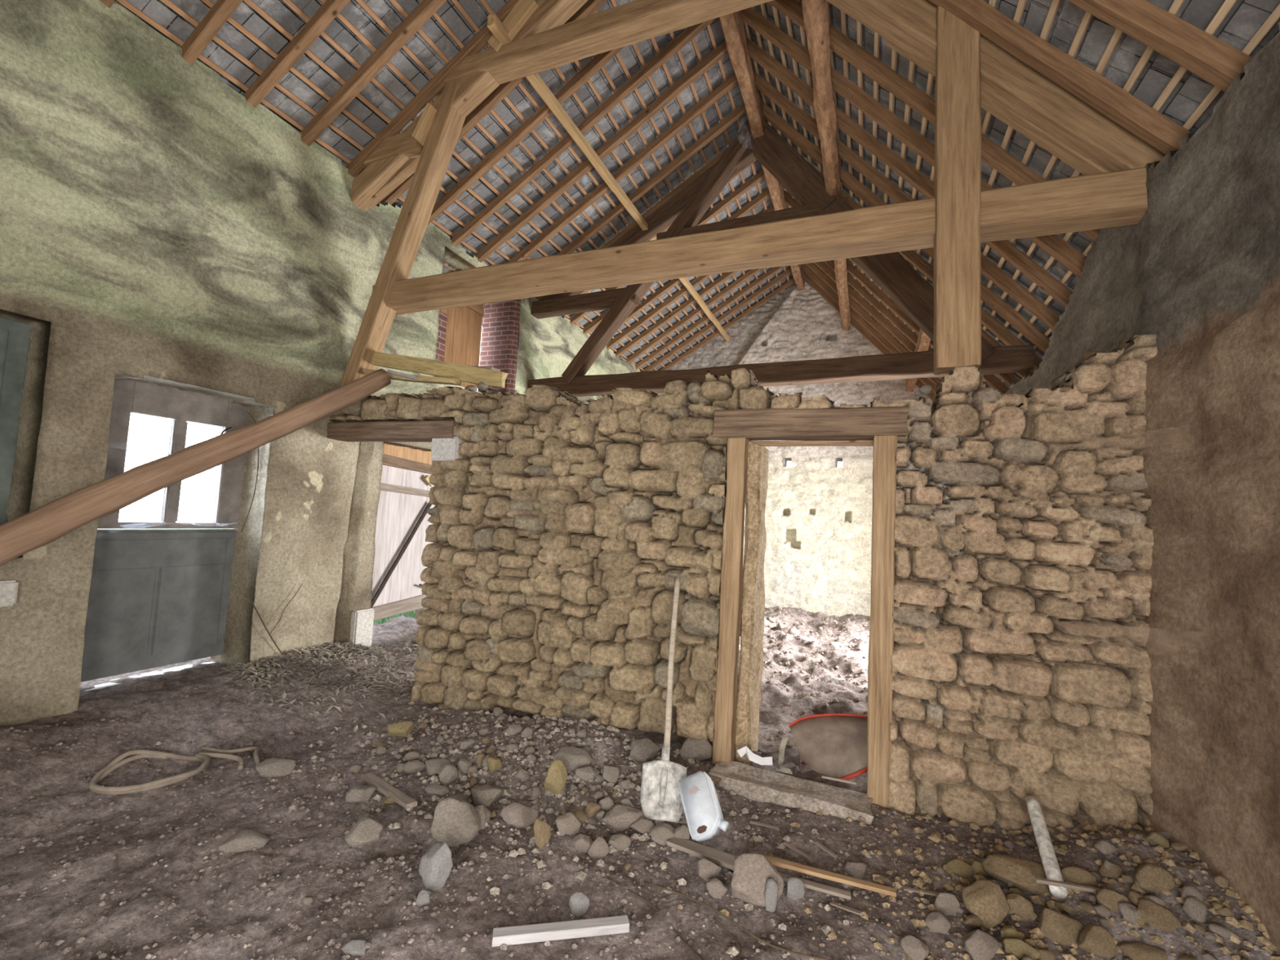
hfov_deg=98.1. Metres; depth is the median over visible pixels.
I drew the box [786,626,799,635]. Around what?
stone
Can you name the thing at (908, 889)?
chip
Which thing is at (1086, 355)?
stone
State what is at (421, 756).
stone
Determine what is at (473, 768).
stone
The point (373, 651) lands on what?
rubble
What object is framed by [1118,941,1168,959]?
stone
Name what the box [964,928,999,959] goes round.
stone
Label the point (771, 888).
stone
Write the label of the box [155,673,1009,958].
gravel
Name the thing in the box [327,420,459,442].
lintel
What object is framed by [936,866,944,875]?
stone
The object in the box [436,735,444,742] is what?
stone
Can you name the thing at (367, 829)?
stone
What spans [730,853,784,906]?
stone
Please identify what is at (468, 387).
stone
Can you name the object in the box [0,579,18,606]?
stone block
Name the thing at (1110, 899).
stone
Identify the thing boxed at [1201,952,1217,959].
stone
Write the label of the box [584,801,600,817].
stone
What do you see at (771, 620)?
stone
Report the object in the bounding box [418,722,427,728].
stone
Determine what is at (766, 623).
stone
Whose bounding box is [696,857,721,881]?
stone
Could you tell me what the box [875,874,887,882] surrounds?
stone
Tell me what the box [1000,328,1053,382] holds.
batten
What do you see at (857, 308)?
rafter
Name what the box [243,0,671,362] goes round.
batten
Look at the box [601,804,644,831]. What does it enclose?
stone
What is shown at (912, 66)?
batten
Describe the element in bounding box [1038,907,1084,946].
stone
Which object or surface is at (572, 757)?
stone
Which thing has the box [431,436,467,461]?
stone block
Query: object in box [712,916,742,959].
twig
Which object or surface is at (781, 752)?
strap
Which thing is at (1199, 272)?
wall
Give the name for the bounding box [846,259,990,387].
rafter
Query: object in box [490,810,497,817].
stone
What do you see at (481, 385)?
stone
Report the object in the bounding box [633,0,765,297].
batten
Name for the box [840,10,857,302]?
batten
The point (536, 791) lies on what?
stone
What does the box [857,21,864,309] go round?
batten
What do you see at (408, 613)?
grass
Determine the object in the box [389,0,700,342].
batten
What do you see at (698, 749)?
stone
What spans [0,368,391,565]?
beam
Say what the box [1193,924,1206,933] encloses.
stone
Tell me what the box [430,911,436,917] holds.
stone
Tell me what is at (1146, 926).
stone
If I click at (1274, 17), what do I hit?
batten
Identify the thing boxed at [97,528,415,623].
ground
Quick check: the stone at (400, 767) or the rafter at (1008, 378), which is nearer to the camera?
the stone at (400, 767)
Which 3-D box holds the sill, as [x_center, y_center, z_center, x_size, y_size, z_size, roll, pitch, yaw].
[-3.849,1.624,4.286,0.190,0.215,1.160,1,-4,22]
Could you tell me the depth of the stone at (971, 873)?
2.62 m
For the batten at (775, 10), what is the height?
0.045 m
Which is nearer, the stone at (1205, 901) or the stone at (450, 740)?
the stone at (1205, 901)
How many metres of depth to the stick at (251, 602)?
4.70 m
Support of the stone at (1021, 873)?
on the floor
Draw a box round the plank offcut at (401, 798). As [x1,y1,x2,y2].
[360,772,417,808]
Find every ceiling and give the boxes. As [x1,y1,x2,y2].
[115,0,793,371]
[747,0,1279,387]
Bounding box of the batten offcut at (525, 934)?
[491,915,629,946]
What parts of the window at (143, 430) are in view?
pane, pane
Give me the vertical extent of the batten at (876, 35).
0.042 m
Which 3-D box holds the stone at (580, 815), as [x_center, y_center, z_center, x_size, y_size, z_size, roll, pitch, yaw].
[-0.329,1.783,2.942,0.103,0.046,0.082,3,-4,-5]
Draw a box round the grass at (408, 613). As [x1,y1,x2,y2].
[373,609,415,623]
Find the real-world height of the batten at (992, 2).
0.044 m
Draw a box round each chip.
[750,820,779,829]
[782,840,814,861]
[814,840,838,857]
[830,901,862,915]
[903,886,938,896]
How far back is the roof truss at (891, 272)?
7.09 m
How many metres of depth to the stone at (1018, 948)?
2.16 m
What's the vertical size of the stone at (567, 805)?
0.024 m
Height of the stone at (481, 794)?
0.107 m
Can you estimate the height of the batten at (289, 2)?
0.041 m
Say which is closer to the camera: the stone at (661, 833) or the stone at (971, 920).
the stone at (971, 920)
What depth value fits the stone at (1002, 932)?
2.27 m
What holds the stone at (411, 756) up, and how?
on the gravel at (734, 951)
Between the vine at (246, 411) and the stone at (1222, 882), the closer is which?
the stone at (1222, 882)
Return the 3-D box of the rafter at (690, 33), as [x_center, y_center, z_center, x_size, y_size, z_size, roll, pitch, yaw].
[-0.890,-3.765,6.286,3.886,2.503,0.079,1,-4,22]
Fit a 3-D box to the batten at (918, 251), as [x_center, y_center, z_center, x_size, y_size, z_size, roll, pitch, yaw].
[2.619,-2.873,4.894,0.044,0.044,14.058,1,-4,22]
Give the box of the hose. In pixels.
[88,749,244,794]
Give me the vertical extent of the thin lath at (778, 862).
0.057 m
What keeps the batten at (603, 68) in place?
on the rafter at (664, 304)
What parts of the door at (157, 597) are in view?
panel, panel, rail, panel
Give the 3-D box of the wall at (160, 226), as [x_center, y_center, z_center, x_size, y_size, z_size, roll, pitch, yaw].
[-2.586,-0.392,6.772,0.568,5.109,13.724,1,-4,22]
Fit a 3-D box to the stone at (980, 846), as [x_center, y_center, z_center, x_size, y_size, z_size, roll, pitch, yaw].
[1.740,1.875,2.840,0.035,0.029,0.026,2,-4,20]
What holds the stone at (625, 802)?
on the floor
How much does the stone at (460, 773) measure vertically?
0.045 m
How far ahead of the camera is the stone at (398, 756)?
3.58 m
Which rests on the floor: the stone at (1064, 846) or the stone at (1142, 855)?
the stone at (1064, 846)
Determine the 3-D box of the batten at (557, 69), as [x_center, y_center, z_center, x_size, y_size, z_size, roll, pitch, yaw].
[-0.522,-4.030,6.274,0.044,0.041,14.050,1,-4,22]
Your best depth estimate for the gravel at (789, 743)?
6.69 m
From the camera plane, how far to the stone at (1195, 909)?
2.17 m
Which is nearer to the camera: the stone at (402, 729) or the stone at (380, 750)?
the stone at (380, 750)
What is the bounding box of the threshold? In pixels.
[708,760,873,824]
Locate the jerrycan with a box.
[678,770,728,842]
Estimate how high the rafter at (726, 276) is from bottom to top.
2.494 m
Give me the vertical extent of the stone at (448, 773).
0.120 m
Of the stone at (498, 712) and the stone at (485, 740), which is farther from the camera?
the stone at (498, 712)
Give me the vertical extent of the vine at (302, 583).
0.417 m
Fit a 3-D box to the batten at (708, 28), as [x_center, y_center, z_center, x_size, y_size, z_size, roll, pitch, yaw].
[0.707,-4.805,5.838,0.047,0.041,14.058,1,-4,22]
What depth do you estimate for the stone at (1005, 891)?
2.49 m
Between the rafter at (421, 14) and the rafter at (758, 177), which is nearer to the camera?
the rafter at (421, 14)
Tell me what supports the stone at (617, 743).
on the floor
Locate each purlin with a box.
[487,13,729,341]
[801,0,850,331]
[905,280,933,391]
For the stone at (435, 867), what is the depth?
2.39 m
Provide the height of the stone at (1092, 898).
0.022 m
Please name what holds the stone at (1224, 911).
on the gravel at (1035, 935)
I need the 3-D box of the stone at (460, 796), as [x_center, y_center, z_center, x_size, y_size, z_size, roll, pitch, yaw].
[-1.010,1.791,3.099,0.092,0.076,0.067,3,-4,-5]
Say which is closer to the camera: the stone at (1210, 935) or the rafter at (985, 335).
the stone at (1210, 935)
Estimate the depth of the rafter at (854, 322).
11.14 m
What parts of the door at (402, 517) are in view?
rail, rail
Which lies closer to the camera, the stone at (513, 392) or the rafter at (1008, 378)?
the stone at (513, 392)
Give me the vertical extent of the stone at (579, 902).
0.086 m
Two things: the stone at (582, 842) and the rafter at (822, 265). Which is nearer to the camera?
the stone at (582, 842)
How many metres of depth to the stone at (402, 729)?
3.90 m
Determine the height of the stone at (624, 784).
0.058 m
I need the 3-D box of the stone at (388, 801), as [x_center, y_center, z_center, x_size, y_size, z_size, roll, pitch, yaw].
[-1.374,1.765,3.066,0.088,0.066,0.067,4,-4,-20]
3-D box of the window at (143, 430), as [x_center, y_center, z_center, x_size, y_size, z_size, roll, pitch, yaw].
[-3.703,-0.181,4.382,0.080,1.120,1.100,1,-4,22]
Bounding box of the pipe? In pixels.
[1025,795,1067,898]
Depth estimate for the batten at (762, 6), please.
5.93 m
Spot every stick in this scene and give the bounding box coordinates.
[821,774,856,784]
[1034,877,1101,893]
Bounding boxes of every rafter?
[99,0,115,8]
[181,0,243,65]
[243,0,351,107]
[300,0,447,146]
[345,0,519,177]
[378,0,607,204]
[427,46,624,225]
[444,17,715,257]
[457,40,728,271]
[506,73,737,262]
[536,145,729,300]
[556,102,746,254]
[569,169,764,324]
[578,159,756,294]
[582,188,770,334]
[606,274,711,350]
[614,271,737,358]
[622,205,774,324]
[626,267,763,364]
[635,266,784,370]
[641,266,791,371]
[659,277,795,370]
[737,7,1086,278]
[747,38,1073,306]
[754,71,1059,329]
[763,102,1049,352]
[768,0,1099,240]
[780,183,1019,386]
[783,190,1008,394]
[800,155,1043,370]
[800,263,936,393]
[803,271,934,400]
[804,262,941,385]
[813,261,942,379]
[823,260,933,351]
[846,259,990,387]
[928,0,1190,155]
[928,283,1033,377]
[1067,0,1252,92]
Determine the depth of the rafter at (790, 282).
12.32 m
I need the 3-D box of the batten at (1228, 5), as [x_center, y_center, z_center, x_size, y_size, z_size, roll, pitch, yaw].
[3.400,-1.885,4.493,0.044,0.045,14.052,1,-4,22]
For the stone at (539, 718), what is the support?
on the floor
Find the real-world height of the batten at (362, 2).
0.041 m
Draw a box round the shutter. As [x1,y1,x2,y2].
[439,272,484,391]
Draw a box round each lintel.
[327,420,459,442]
[712,405,909,440]
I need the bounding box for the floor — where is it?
[0,605,1277,959]
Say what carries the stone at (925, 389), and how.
on the wall at (562, 534)
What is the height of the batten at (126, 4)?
0.040 m
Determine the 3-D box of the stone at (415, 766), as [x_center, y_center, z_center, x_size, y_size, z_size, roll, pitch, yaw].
[-1.389,1.771,3.420,0.125,0.075,0.086,6,-5,-40]
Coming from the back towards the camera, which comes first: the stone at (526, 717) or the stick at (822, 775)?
the stone at (526, 717)
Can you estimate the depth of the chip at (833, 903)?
2.37 m
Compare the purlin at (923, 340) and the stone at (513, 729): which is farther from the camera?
the purlin at (923, 340)
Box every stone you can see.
[217,829,269,853]
[255,758,295,777]
[302,896,312,904]
[341,939,365,955]
[345,785,375,802]
[345,816,383,847]
[349,764,361,773]
[368,875,374,880]
[371,741,385,746]
[376,746,386,755]
[382,794,396,804]
[386,720,413,737]
[395,754,401,759]
[396,763,404,773]
[404,751,420,761]
[404,760,425,773]
[415,889,430,906]
[417,753,425,761]
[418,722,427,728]
[418,841,453,891]
[424,783,448,795]
[425,757,450,775]
[430,795,480,846]
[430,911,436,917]
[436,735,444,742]
[438,763,457,785]
[445,737,453,744]
[453,794,467,800]
[457,758,471,773]
[457,769,462,777]
[459,737,475,749]
[464,385,476,391]
[468,764,478,773]
[470,777,477,786]
[471,784,505,807]
[474,804,491,830]
[475,753,485,762]
[475,759,481,764]
[476,381,488,391]
[478,728,488,735]
[481,737,491,743]
[481,754,492,766]
[485,747,494,754]
[487,756,502,773]
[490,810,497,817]
[493,706,503,716]
[495,780,502,786]
[496,771,502,777]
[499,801,538,827]
[500,746,506,751]
[505,742,519,751]
[505,764,511,770]
[506,724,522,735]
[510,390,519,394]
[514,768,529,780]
[520,727,533,737]
[523,715,529,720]
[524,746,535,755]
[526,754,537,763]
[529,786,541,799]
[533,817,551,848]
[536,716,542,723]
[542,918,549,923]
[543,759,567,795]
[545,722,551,727]
[552,746,591,770]
[555,812,581,834]
[560,789,566,795]
[564,803,571,807]
[568,728,576,733]
[568,783,577,791]
[568,891,590,918]
[571,809,587,822]
[572,833,593,853]
[574,765,599,782]
[575,792,581,798]
[576,728,586,737]
[578,782,585,789]
[581,786,588,792]
[582,745,590,751]
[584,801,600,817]
[586,835,608,858]
[593,791,603,799]
[595,774,604,782]
[595,809,604,819]
[598,796,613,811]
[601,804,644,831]
[602,764,619,784]
[607,833,631,850]
[611,790,617,795]
[614,740,620,746]
[617,778,631,790]
[619,798,632,807]
[624,862,631,870]
[629,737,660,761]
[629,816,653,834]
[631,909,636,914]
[650,822,675,844]
[674,824,689,839]
[680,737,712,760]
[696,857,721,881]
[706,773,721,786]
[706,878,727,898]
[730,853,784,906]
[764,617,770,627]
[764,878,778,912]
[766,617,775,623]
[768,622,774,628]
[777,622,784,630]
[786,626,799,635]
[786,877,804,901]
[844,861,866,879]
[857,835,864,839]
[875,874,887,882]
[885,848,891,855]
[900,934,929,959]
[919,385,932,395]
[924,911,951,933]
[933,893,959,915]
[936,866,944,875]
[944,858,982,878]
[953,905,964,913]
[961,878,1010,928]
[962,914,983,928]
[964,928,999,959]
[968,857,975,863]
[968,868,974,875]
[971,861,988,875]
[976,842,984,849]
[980,849,987,854]
[982,854,1050,894]
[1000,924,1021,939]
[1002,888,1009,895]
[1003,926,1020,939]
[1003,937,1039,959]
[1004,840,1013,848]
[1006,893,1034,921]
[1007,882,1015,888]
[1008,887,1022,895]
[1022,955,1032,959]
[1025,839,1033,844]
[1034,947,1054,959]
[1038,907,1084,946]
[1054,901,1063,911]
[1059,844,1067,850]
[1061,866,1097,894]
[1077,924,1118,958]
[1080,901,1096,915]
[1082,351,1102,359]
[1088,894,1096,902]
[1089,871,1101,881]
[1091,904,1111,918]
[1093,839,1115,854]
[1095,888,1129,911]
[1098,862,1124,878]
[1099,918,1110,927]
[1102,859,1114,870]
[1104,854,1111,859]
[1117,902,1141,924]
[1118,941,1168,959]
[1121,873,1133,883]
[1128,890,1144,906]
[1133,880,1149,893]
[1134,833,1142,839]
[1134,862,1175,893]
[1135,918,1145,925]
[1137,898,1181,932]
[1138,852,1148,860]
[1138,923,1150,928]
[1144,895,1168,908]
[1145,831,1169,848]
[1155,831,1169,840]
[1170,842,1187,850]
[1179,955,1197,959]
[1180,895,1207,922]
[1181,884,1203,901]
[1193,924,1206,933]
[1201,898,1207,904]
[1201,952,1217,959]
[1204,931,1217,941]
[1208,923,1231,937]
[1212,902,1223,909]
[1213,874,1228,888]
[1215,906,1234,916]
[1223,888,1235,897]
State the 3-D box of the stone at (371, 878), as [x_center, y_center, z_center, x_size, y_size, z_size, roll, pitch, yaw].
[-1.177,1.746,2.436,0.025,0.016,0.029,4,-4,-14]
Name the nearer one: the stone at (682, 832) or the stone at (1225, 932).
the stone at (1225, 932)
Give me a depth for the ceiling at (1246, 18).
4.04 m
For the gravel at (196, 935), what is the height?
0.321 m
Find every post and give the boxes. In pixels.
[711,437,748,764]
[866,435,897,808]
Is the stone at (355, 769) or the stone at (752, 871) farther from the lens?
the stone at (355, 769)
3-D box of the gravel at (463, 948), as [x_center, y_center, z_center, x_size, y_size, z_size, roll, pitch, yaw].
[-0.236,1.745,2.438,4.206,0.197,2.209,1,-4,22]
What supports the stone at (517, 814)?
on the floor
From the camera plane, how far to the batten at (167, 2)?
4.64 m
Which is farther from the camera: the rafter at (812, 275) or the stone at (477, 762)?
the rafter at (812, 275)
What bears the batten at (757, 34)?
on the rafter at (812, 275)
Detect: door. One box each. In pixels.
[80,528,237,682]
[370,443,435,621]
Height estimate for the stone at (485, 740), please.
0.039 m
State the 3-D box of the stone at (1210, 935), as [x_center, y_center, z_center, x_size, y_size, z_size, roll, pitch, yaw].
[2.134,1.710,2.080,0.034,0.030,0.040,0,-5,35]
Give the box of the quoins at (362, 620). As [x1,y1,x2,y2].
[349,608,374,646]
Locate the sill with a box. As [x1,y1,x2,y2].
[84,661,222,691]
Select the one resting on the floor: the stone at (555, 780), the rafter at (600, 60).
the stone at (555, 780)
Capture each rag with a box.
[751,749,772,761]
[790,755,813,773]
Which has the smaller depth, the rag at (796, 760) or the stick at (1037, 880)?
the stick at (1037, 880)
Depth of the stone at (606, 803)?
3.08 m
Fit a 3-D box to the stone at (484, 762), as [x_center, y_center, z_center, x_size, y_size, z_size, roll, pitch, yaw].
[-0.936,1.743,3.440,0.091,0.069,0.070,6,-5,-36]
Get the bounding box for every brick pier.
[434,311,447,377]
[477,298,520,394]
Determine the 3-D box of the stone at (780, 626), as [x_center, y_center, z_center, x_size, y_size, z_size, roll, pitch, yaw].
[2.335,2.426,9.190,0.118,0.116,0.153,1,-4,34]
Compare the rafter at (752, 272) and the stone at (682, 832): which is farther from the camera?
the rafter at (752, 272)
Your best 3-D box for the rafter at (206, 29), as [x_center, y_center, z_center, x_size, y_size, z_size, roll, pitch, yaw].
[-1.976,-3.998,3.616,3.891,2.493,0.083,1,-4,22]
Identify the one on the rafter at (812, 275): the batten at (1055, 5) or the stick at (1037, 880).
the batten at (1055, 5)
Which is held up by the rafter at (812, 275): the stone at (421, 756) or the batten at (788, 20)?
the batten at (788, 20)
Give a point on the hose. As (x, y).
(204, 757)
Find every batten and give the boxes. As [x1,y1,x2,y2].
[115,0,644,370]
[160,0,657,370]
[200,0,665,367]
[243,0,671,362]
[282,0,679,357]
[320,0,685,352]
[355,0,693,347]
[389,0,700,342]
[420,0,706,337]
[443,263,457,271]
[451,0,714,333]
[480,0,551,92]
[554,66,728,322]
[573,60,736,317]
[593,10,751,307]
[593,54,742,312]
[610,0,758,302]
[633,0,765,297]
[669,31,773,291]
[691,37,781,286]
[706,24,789,280]
[742,20,791,208]
[751,6,795,199]
[760,3,801,205]
[772,5,820,269]
[785,15,828,276]
[796,0,822,173]
[827,1,849,296]
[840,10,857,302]
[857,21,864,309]
[869,31,879,315]
[877,48,897,324]
[884,61,915,329]
[893,73,933,337]
[900,165,933,343]
[907,0,996,351]
[930,0,1061,348]
[940,28,1123,380]
[981,0,1026,135]
[982,0,1185,331]
[982,3,1279,382]
[982,11,1093,257]
[994,0,1237,342]
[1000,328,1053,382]
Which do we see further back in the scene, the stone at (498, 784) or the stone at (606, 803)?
the stone at (498, 784)
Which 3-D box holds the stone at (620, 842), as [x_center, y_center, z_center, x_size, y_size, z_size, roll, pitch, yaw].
[-0.103,1.814,2.779,0.124,0.068,0.086,3,-4,3]
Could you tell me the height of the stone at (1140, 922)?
0.025 m
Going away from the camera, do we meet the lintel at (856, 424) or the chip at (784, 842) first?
the chip at (784, 842)
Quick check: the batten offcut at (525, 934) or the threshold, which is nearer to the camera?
the batten offcut at (525, 934)
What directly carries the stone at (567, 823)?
on the floor
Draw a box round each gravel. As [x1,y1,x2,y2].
[0,660,1271,959]
[6,722,1128,959]
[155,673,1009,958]
[660,804,1279,959]
[737,606,870,746]
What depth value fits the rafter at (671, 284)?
9.91 m
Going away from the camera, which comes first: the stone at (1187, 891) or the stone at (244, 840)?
the stone at (1187, 891)
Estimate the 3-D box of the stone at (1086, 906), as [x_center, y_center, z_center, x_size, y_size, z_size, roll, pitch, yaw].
[1.878,1.788,2.324,0.048,0.040,0.065,3,-4,-7]
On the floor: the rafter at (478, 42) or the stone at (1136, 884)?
the stone at (1136, 884)
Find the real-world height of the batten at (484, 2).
0.040 m
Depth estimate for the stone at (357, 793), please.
3.04 m
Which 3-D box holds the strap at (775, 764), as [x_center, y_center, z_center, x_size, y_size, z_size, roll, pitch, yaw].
[0.859,1.821,3.633,0.044,0.042,0.279,3,-4,1]
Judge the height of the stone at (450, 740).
0.034 m
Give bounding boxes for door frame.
[734,441,768,765]
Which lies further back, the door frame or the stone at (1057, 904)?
the door frame
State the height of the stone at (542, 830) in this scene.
0.148 m
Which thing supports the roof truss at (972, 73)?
on the wall at (562, 534)
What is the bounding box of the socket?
[659,746,670,802]
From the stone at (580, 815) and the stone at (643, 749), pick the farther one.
the stone at (643, 749)
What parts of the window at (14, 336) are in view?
panel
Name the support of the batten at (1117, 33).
on the rafter at (812, 275)
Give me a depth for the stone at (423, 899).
2.27 m
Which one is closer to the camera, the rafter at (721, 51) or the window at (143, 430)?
the window at (143, 430)
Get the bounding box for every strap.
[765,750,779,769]
[775,736,792,773]
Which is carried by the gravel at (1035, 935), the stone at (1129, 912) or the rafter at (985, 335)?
the stone at (1129, 912)
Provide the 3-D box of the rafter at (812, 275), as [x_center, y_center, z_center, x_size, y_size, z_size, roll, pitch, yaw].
[4.694,-2.499,10.444,3.607,3.890,0.100,1,-4,22]
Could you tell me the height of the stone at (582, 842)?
0.084 m
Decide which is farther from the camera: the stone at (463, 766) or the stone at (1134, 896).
the stone at (463, 766)
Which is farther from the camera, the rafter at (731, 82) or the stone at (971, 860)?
the rafter at (731, 82)
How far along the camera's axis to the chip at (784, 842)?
2.79 m
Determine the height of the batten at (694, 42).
0.041 m
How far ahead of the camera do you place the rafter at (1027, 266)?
5.40 m
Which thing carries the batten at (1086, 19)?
attached to the rafter
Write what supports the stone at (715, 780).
on the floor
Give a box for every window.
[0,317,31,524]
[97,378,249,528]
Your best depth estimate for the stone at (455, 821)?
2.73 m
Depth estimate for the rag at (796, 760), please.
3.64 m
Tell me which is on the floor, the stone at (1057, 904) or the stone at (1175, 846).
the stone at (1175, 846)
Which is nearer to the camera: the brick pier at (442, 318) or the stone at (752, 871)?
the stone at (752, 871)
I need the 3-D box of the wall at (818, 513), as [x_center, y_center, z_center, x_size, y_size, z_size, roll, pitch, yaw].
[3.179,-0.763,11.945,6.924,7.418,0.675,1,-4,22]
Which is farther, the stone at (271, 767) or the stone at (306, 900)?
the stone at (271, 767)
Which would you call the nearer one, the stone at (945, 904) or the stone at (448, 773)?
the stone at (945, 904)
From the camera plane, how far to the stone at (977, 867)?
2.62 m
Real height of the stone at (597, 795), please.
0.050 m
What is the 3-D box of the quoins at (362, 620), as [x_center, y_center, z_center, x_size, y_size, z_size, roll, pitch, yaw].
[-2.849,1.590,5.631,0.140,0.560,0.230,1,-4,22]
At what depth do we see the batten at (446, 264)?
7.15 m
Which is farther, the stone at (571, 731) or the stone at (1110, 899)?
the stone at (571, 731)
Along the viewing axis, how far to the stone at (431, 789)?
3.16 m
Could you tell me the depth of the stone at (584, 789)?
3.23 m
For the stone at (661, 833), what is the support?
on the floor
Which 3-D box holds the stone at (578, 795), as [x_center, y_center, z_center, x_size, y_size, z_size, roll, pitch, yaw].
[-0.354,1.805,3.175,0.034,0.027,0.035,4,-4,-9]
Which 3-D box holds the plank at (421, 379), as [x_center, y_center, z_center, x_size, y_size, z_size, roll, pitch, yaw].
[-2.092,-0.940,5.072,1.069,0.180,0.116,2,-4,20]
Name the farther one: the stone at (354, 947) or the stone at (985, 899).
the stone at (985, 899)
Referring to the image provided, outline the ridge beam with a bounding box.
[719,11,804,291]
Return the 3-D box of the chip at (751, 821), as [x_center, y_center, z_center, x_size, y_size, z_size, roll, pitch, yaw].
[0.677,1.879,3.025,0.157,0.012,0.021,1,-4,24]
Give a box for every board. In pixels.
[666,837,736,870]
[748,440,873,446]
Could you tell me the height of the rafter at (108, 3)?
2.494 m
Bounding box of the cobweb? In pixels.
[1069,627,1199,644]
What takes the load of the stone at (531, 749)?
on the gravel at (734, 951)
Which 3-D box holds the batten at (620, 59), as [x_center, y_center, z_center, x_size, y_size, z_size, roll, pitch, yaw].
[-0.060,-4.322,6.110,0.046,0.040,14.057,1,-4,22]
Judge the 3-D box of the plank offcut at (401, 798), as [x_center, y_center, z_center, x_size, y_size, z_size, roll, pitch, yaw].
[-1.432,1.754,3.149,0.568,0.057,0.062,0,-5,41]
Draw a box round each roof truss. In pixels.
[339,0,1165,385]
[527,121,1035,396]
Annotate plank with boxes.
[362,368,462,385]
[371,351,507,387]
[386,369,417,380]
[467,364,500,371]
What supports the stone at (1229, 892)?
on the floor
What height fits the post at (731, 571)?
2.225 m
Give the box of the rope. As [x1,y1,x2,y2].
[200,746,260,765]
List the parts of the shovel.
blade, handle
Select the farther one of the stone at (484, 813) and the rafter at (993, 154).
the rafter at (993, 154)
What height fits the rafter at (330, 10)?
2.486 m
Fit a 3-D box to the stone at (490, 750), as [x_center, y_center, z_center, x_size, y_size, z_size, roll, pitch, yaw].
[-0.963,1.738,3.565,0.046,0.050,0.063,6,-5,-38]
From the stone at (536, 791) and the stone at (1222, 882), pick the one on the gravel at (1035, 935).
the stone at (1222, 882)
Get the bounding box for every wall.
[0,0,639,726]
[328,333,1157,829]
[657,280,933,617]
[1000,21,1279,955]
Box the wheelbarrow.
[788,713,867,780]
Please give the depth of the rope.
3.49 m
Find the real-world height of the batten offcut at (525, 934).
0.056 m
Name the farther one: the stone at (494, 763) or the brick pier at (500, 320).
the brick pier at (500, 320)
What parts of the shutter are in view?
rail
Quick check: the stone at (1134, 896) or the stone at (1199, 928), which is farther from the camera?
the stone at (1134, 896)
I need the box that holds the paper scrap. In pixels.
[737,746,772,764]
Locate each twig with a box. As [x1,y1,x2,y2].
[607,877,702,959]
[644,880,831,959]
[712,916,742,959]
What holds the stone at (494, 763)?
on the floor
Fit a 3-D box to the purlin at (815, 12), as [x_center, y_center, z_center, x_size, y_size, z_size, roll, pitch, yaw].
[1.750,-3.670,5.287,0.204,0.193,13.739,1,-4,22]
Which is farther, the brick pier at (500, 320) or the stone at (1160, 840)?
the brick pier at (500, 320)
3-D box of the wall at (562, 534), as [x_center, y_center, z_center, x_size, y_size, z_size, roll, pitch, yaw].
[-0.054,0.661,4.267,6.232,3.055,0.627,1,-4,22]
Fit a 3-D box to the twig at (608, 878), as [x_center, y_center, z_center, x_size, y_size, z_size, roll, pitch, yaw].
[0.094,1.812,2.285,0.072,0.028,0.682,6,-5,-40]
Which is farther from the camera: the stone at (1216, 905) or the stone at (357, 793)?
the stone at (357, 793)
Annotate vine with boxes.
[240,411,258,532]
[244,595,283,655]
[270,582,302,633]
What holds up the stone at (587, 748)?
on the floor
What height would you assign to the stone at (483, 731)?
0.052 m
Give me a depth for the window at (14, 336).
3.49 m
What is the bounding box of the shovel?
[640,577,686,822]
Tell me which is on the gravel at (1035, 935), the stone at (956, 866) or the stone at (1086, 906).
the stone at (956, 866)
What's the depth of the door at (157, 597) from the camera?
4.30 m
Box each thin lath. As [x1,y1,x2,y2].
[751,851,896,897]
[777,871,850,900]
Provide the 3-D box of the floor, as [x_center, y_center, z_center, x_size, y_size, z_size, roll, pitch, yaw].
[0.115,1.995,5.292,7.600,0.516,14.975,1,-4,22]
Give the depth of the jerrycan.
2.90 m
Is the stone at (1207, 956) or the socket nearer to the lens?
the stone at (1207, 956)
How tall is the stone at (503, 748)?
0.030 m
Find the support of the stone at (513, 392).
on the wall at (562, 534)
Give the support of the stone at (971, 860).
on the floor
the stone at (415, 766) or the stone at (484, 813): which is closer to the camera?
the stone at (484, 813)
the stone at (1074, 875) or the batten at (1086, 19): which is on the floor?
the stone at (1074, 875)
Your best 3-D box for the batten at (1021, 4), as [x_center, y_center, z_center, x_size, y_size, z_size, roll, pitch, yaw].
[2.839,-2.595,4.782,0.044,0.044,14.056,1,-4,22]
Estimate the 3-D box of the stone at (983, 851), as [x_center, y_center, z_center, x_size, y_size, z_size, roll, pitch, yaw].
[1.713,1.854,2.767,0.036,0.019,0.026,4,-4,-18]
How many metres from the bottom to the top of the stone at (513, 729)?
0.060 m
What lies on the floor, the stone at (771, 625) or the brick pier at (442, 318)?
the stone at (771, 625)
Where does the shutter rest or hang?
attached to the wall at (160, 226)

